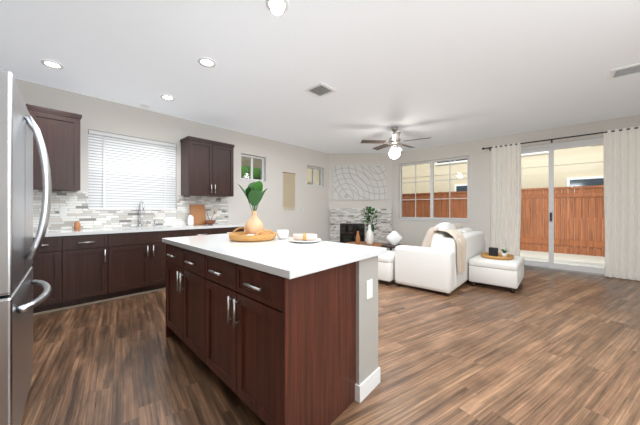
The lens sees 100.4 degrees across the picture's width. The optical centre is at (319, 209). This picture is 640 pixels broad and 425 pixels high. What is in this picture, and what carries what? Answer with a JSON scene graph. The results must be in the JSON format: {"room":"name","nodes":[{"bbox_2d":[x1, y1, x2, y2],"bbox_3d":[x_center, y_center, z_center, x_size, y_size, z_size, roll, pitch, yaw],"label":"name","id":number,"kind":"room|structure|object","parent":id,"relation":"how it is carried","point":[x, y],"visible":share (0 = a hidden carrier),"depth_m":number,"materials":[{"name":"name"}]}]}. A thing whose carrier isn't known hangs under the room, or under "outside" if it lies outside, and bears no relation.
{"room":"living room and kitchen","nodes":[
{"label":"living room and kitchen","id":0,"kind":"room"},
{"bbox_2d":[14,78,328,240],"bbox_3d":[-2.025,-0.205,5.090,0.150,2.750,7.070,0,0,42],"label":"wall","id":1,"kind":"structure","parent":0,"point":[107,116],"depth_m":5.37,"materials":[{"name":"paint"}]},
{"bbox_2d":[26,104,81,190],"bbox_3d":[-3.446,-0.728,3.144,0.378,0.955,0.924,0,0,42],"label":"upper cabinet","id":2,"kind":"object","parent":1,"relation":"attached to","point":[60,130],"visible":0.4,"depth_m":3.24,"materials":[{"name":"brown wood"}]},
{"bbox_2d":[88,130,176,209],"bbox_3d":[-2.870,-0.560,4.156,0.127,1.114,1.144,0,0,42],"label":"window blinds","id":3,"kind":"object","parent":1,"relation":"attached to","point":[127,173],"visible":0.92,"depth_m":4.07,"materials":[{"name":"white plastic"}]},
{"bbox_2d":[180,136,234,196],"bbox_3d":[-1.980,-0.728,4.744,0.378,0.955,0.824,0,0,42],"label":"upper cabinet","id":4,"kind":"object","parent":1,"relation":"attached to","point":[207,167],"visible":1,"depth_m":4.57,"materials":[{"name":"brown wood"}]},
{"bbox_2d":[241,154,265,181],"bbox_3d":[-1.451,-0.890,5.704,0.127,0.534,0.604,0,0,42],"label":"window","id":5,"kind":"structure","parent":1,"relation":"in","point":[251,166],"depth_m":5.72,"materials":[{"name":"white plastic"}]},
{"bbox_2d":[283,172,294,209],"bbox_3d":[-0.729,-0.439,6.364,0.016,0.898,0.400,0,0,42],"label":"decor","id":6,"kind":"object","parent":1,"relation":"attached to","point":[291,205],"visible":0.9,"depth_m":6.34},
{"bbox_2d":[307,166,323,186],"bbox_3d":[-0.161,-0.890,7.112,0.127,0.514,0.644,0,0,42],"label":"window","id":7,"kind":"structure","parent":1,"relation":"in","point":[319,176],"depth_m":7.20,"materials":[{"name":"white plastic"}]},
{"bbox_2d":[0,0,639,153],"bbox_3d":[0.818,-1.630,3.197,6.900,0.100,8.120,0,0,42],"label":"ceiling","id":8,"kind":"structure","parent":0,"point":[442,72],"depth_m":2.84,"materials":[{"name":"paint"}]},
{"bbox_2d":[41,60,63,68],"bbox_3d":[-2.891,-1.572,2.880,0.174,0.012,0.174,0,0,-21],"label":"recessed light","id":9,"kind":"object","parent":8,"relation":"in","point":[52,64],"depth_m":2.88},
{"bbox_2d":[140,104,149,107],"bbox_3d":[-2.611,-1.566,3.987,0.149,0.022,0.122,0,0,8],"label":"ceiling vent","id":10,"kind":"object","parent":8,"relation":"in","point":[142,105],"depth_m":4.00,"materials":[{"name":"white metal"}]},
{"bbox_2d":[160,95,174,100],"bbox_3d":[-2.128,-1.572,3.727,0.174,0.012,0.174,0,0,34],"label":"recessed light","id":11,"kind":"object","parent":8,"relation":"in","point":[167,97],"depth_m":3.73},
{"bbox_2d":[198,58,215,66],"bbox_3d":[-1.205,-1.572,2.840,0.174,0.012,0.174,0,0,16],"label":"recessed light","id":12,"kind":"object","parent":8,"relation":"in","point":[206,62],"depth_m":2.85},
{"bbox_2d":[265,0,288,12],"bbox_3d":[-0.327,-1.572,2.036,0.174,0.012,0.174,0,0,34],"label":"recessed light","id":13,"kind":"object","parent":8,"relation":"in","point":[278,6],"depth_m":2.05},
{"bbox_2d":[304,82,336,97],"bbox_3d":[0.006,-1.566,3.469,0.412,0.022,0.430,0,0,8],"label":"ceiling vent","id":14,"kind":"object","parent":8,"relation":"in","point":[320,89],"depth_m":3.49,"materials":[{"name":"grey metal"}]},
{"bbox_2d":[361,127,430,152],"bbox_3d":[1.459,-1.343,5.118,1.269,0.468,1.248,0,0,42],"label":"ceiling fan","id":15,"kind":"object","parent":8,"relation":"hanging from","point":[394,140],"visible":1,"depth_m":5.05,"materials":[{"name":"silver metal"}]},
{"bbox_2d":[608,63,639,79],"bbox_3d":[3.441,-1.566,3.002,0.386,0.022,0.360,0,0,8],"label":"ceiling vent","id":16,"kind":"object","parent":8,"relation":"in","point":[633,69],"depth_m":3.03,"materials":[{"name":"grey metal"}]},
{"bbox_2d":[21,267,639,424],"bbox_3d":[0.818,1.220,3.197,6.900,0.100,8.120,0,0,42],"label":"floor","id":17,"kind":"structure","parent":0,"point":[544,347],"depth_m":2.04,"materials":[{"name":"brown wood"}]},
{"bbox_2d":[0,69,51,424],"bbox_3d":[-1.898,0.280,1.248,0.904,1.780,0.900,0,0,-43],"label":"fridge","id":18,"kind":"object","parent":17,"relation":"on","point":[19,129],"visible":1,"depth_m":1.27,"materials":[{"name":"silver metal"}]},
{"bbox_2d":[32,190,244,315],"bbox_3d":[-2.624,0.460,3.849,0.638,1.420,3.130,0,0,42],"label":"kitchen cabinets","id":19,"kind":"object","parent":17,"relation":"on","point":[103,255],"depth_m":3.50,"materials":[{"name":"brown wood"}]},
{"bbox_2d":[74,221,80,229],"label":"decor","id":20,"kind":"object","parent":19,"relation":"on","point":[77,226],"depth_m":3.42,"materials":[{"name":"brown wood"}]},
{"bbox_2d":[187,204,215,224],"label":"decor","id":21,"kind":"object","parent":19,"relation":"on","point":[197,216],"depth_m":4.68,"materials":[{"name":"brown wood"}]},
{"bbox_2d":[166,245,379,424],"bbox_3d":[-0.523,0.735,2.128,1.824,0.870,0.931,0,0,42],"label":"kitchen island","id":22,"kind":"object","parent":17,"relation":"on","point":[276,331],"depth_m":1.49,"materials":[{"name":"brown wood"}]},
{"bbox_2d":[162,233,386,280],"bbox_3d":[-0.500,0.279,2.145,1.902,0.039,0.977,0,0,42],"label":"island countertop","id":23,"kind":"structure","parent":22,"relation":"on","point":[294,260],"depth_m":1.67,"materials":[{"name":"white stone"}]},
{"bbox_2d":[229,181,320,242],"bbox_3d":[-0.411,0.000,2.265,0.810,0.515,0.537,0,0,42],"label":"decor","id":24,"kind":"object","parent":23,"relation":"on","point":[254,231],"visible":1,"depth_m":2.30,"materials":[{"name":"wood"}]},
{"bbox_2d":[330,208,391,249],"bbox_3d":[1.123,0.560,7.372,1.691,1.220,0.130,0,0,1],"label":"fireplace","id":25,"kind":"object","parent":17,"relation":"on","point":[346,224],"visible":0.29,"depth_m":7.32,"materials":[{"name":"stone"}]},
{"bbox_2d":[378,250,394,285],"bbox_3d":[1.073,0.940,4.442,0.505,0.460,0.610,0,0,42],"label":"ottoman","id":26,"kind":"object","parent":17,"relation":"on","point":[386,267],"visible":0.42,"depth_m":4.13,"materials":[{"name":"fabric"}]},
{"bbox_2d":[395,222,485,295],"bbox_3d":[2.191,0.682,4.625,0.880,0.975,2.220,0,0,42],"label":"sofa","id":27,"kind":"object","parent":17,"relation":"on","point":[440,257],"visible":0.94,"depth_m":3.86,"materials":[{"name":"fabric"}]},
{"bbox_2d":[469,253,523,292],"bbox_3d":[2.795,0.960,4.207,0.620,0.420,0.870,0,0,42],"label":"ottoman","id":28,"kind":"object","parent":17,"relation":"on","point":[505,273],"visible":0.94,"depth_m":3.89,"materials":[{"name":"fabric"}]},
{"bbox_2d":[481,247,513,259],"bbox_3d":[2.771,0.667,4.175,0.440,0.161,0.440,0,0,42],"label":"decor","id":29,"kind":"object","parent":28,"relation":"on","point":[492,253],"visible":1,"depth_m":4.16,"materials":[{"name":"wood"}]},
{"bbox_2d":[329,153,391,240],"bbox_3d":[1.127,-0.205,7.515,2.051,2.750,0.150,0,0,1],"label":"wall","id":30,"kind":"structure","parent":0,"point":[360,158],"depth_m":7.44,"materials":[{"name":"paint"}]},
{"bbox_2d":[334,165,386,199],"bbox_3d":[1.114,-0.760,7.418,1.471,0.960,0.037,0,0,1],"label":"canvas art","id":31,"kind":"object","parent":30,"relation":"attached to","point":[360,182],"visible":1,"depth_m":7.40},
{"bbox_2d":[392,114,639,278],"bbox_3d":[3.960,-0.205,5.723,5.680,2.750,0.150,0,0,42],"label":"wall","id":32,"kind":"structure","parent":0,"point":[411,232],"depth_m":6.00,"materials":[{"name":"paint"}]},
{"bbox_2d":[398,156,468,221],"bbox_3d":[2.819,-0.488,6.735,1.724,1.517,0.140,0,0,42],"label":"window","id":33,"kind":"structure","parent":32,"relation":"in","point":[431,192],"depth_m":6.73,"materials":[{"name":"white plastic"}]},
{"bbox_2d":[482,126,639,280],"bbox_3d":[4.543,-0.110,4.983,2.636,2.519,0.148,0,0,42],"label":"curtains","id":34,"kind":"object","parent":32,"relation":"attached to","point":[622,195],"visible":0.94,"depth_m":4.56,"materials":[{"name":"white fabric"}]},
{"bbox_2d":[520,137,604,275],"bbox_3d":[4.517,-0.060,5.198,1.742,2.452,0.112,0,0,42],"label":"sliding glass door","id":35,"kind":"structure","parent":32,"relation":"in","point":[551,264],"depth_m":5.16,"materials":[{"name":"white plastic"}]},
{"bbox_3d":[1.226,1.164,5.692,1.930,0.012,2.150,0,0,43],"label":"rug","id":36,"kind":"object","parent":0,"visible":0},
{"bbox_2d":[347,206,384,247],"bbox_3d":[1.005,0.545,5.888,0.920,1.250,0.920,0,0,42],"label":"coffee table","id":37,"kind":"object","parent":36,"relation":"on","point":[369,241],"visible":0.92,"depth_m":5.85,"materials":[{"name":"brown wood"}]},
{"bbox_2d":[381,231,403,250],"bbox_3d":[1.433,0.789,5.171,0.480,0.768,0.480,0,0,42],"label":"accent table","id":38,"kind":"object","parent":36,"relation":"on","point":[394,238],"visible":0.77,"depth_m":5.14,"materials":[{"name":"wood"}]},
{"label":"outside","id":39,"kind":"structure","parent":0,"visible":0},
{"bbox_2d":[520,247,604,267],"bbox_3d":[3.298,1.265,7.828,32.000,0.130,24.000,0,0,42],"label":"ground","id":40,"kind":"structure","parent":39,"point":[572,259],"depth_m":7.08,"materials":[{"name":"beige concrete"}]},
{"bbox_2d":[241,157,260,168],"bbox_3d":[-7.566,-1.770,11.884,3.500,6.120,13.300,0,0,42],"label":"house","id":41,"kind":"structure","parent":40,"relation":"on","point":[246,161],"depth_m":13.62,"materials":[{"name":"beige paint"}]},
{"bbox_2d":[241,166,260,179],"bbox_3d":[-5.045,-0.568,9.864,2.304,3.716,8.321,0,0,42],"label":"trees","id":42,"kind":"object","parent":40,"relation":"on","point":[257,172],"depth_m":11.00,"materials":[{"name":"green plant"}]},
{"bbox_2d":[307,144,603,249],"bbox_3d":[9.739,-2.020,11.896,24.600,6.620,6.500,0,0,42],"label":"house","id":43,"kind":"structure","parent":40,"relation":"on","point":[568,173],"depth_m":9.74,"materials":[{"name":"beige paint"}]},
{"bbox_2d":[402,185,604,256],"bbox_3d":[3.423,0.300,2.799,18.220,1.980,12.747,0,0,42],"label":"fence","id":44,"kind":"object","parent":40,"relation":"on","point":[542,223],"depth_m":8.04,"materials":[{"name":"brown wood"}]}
]}

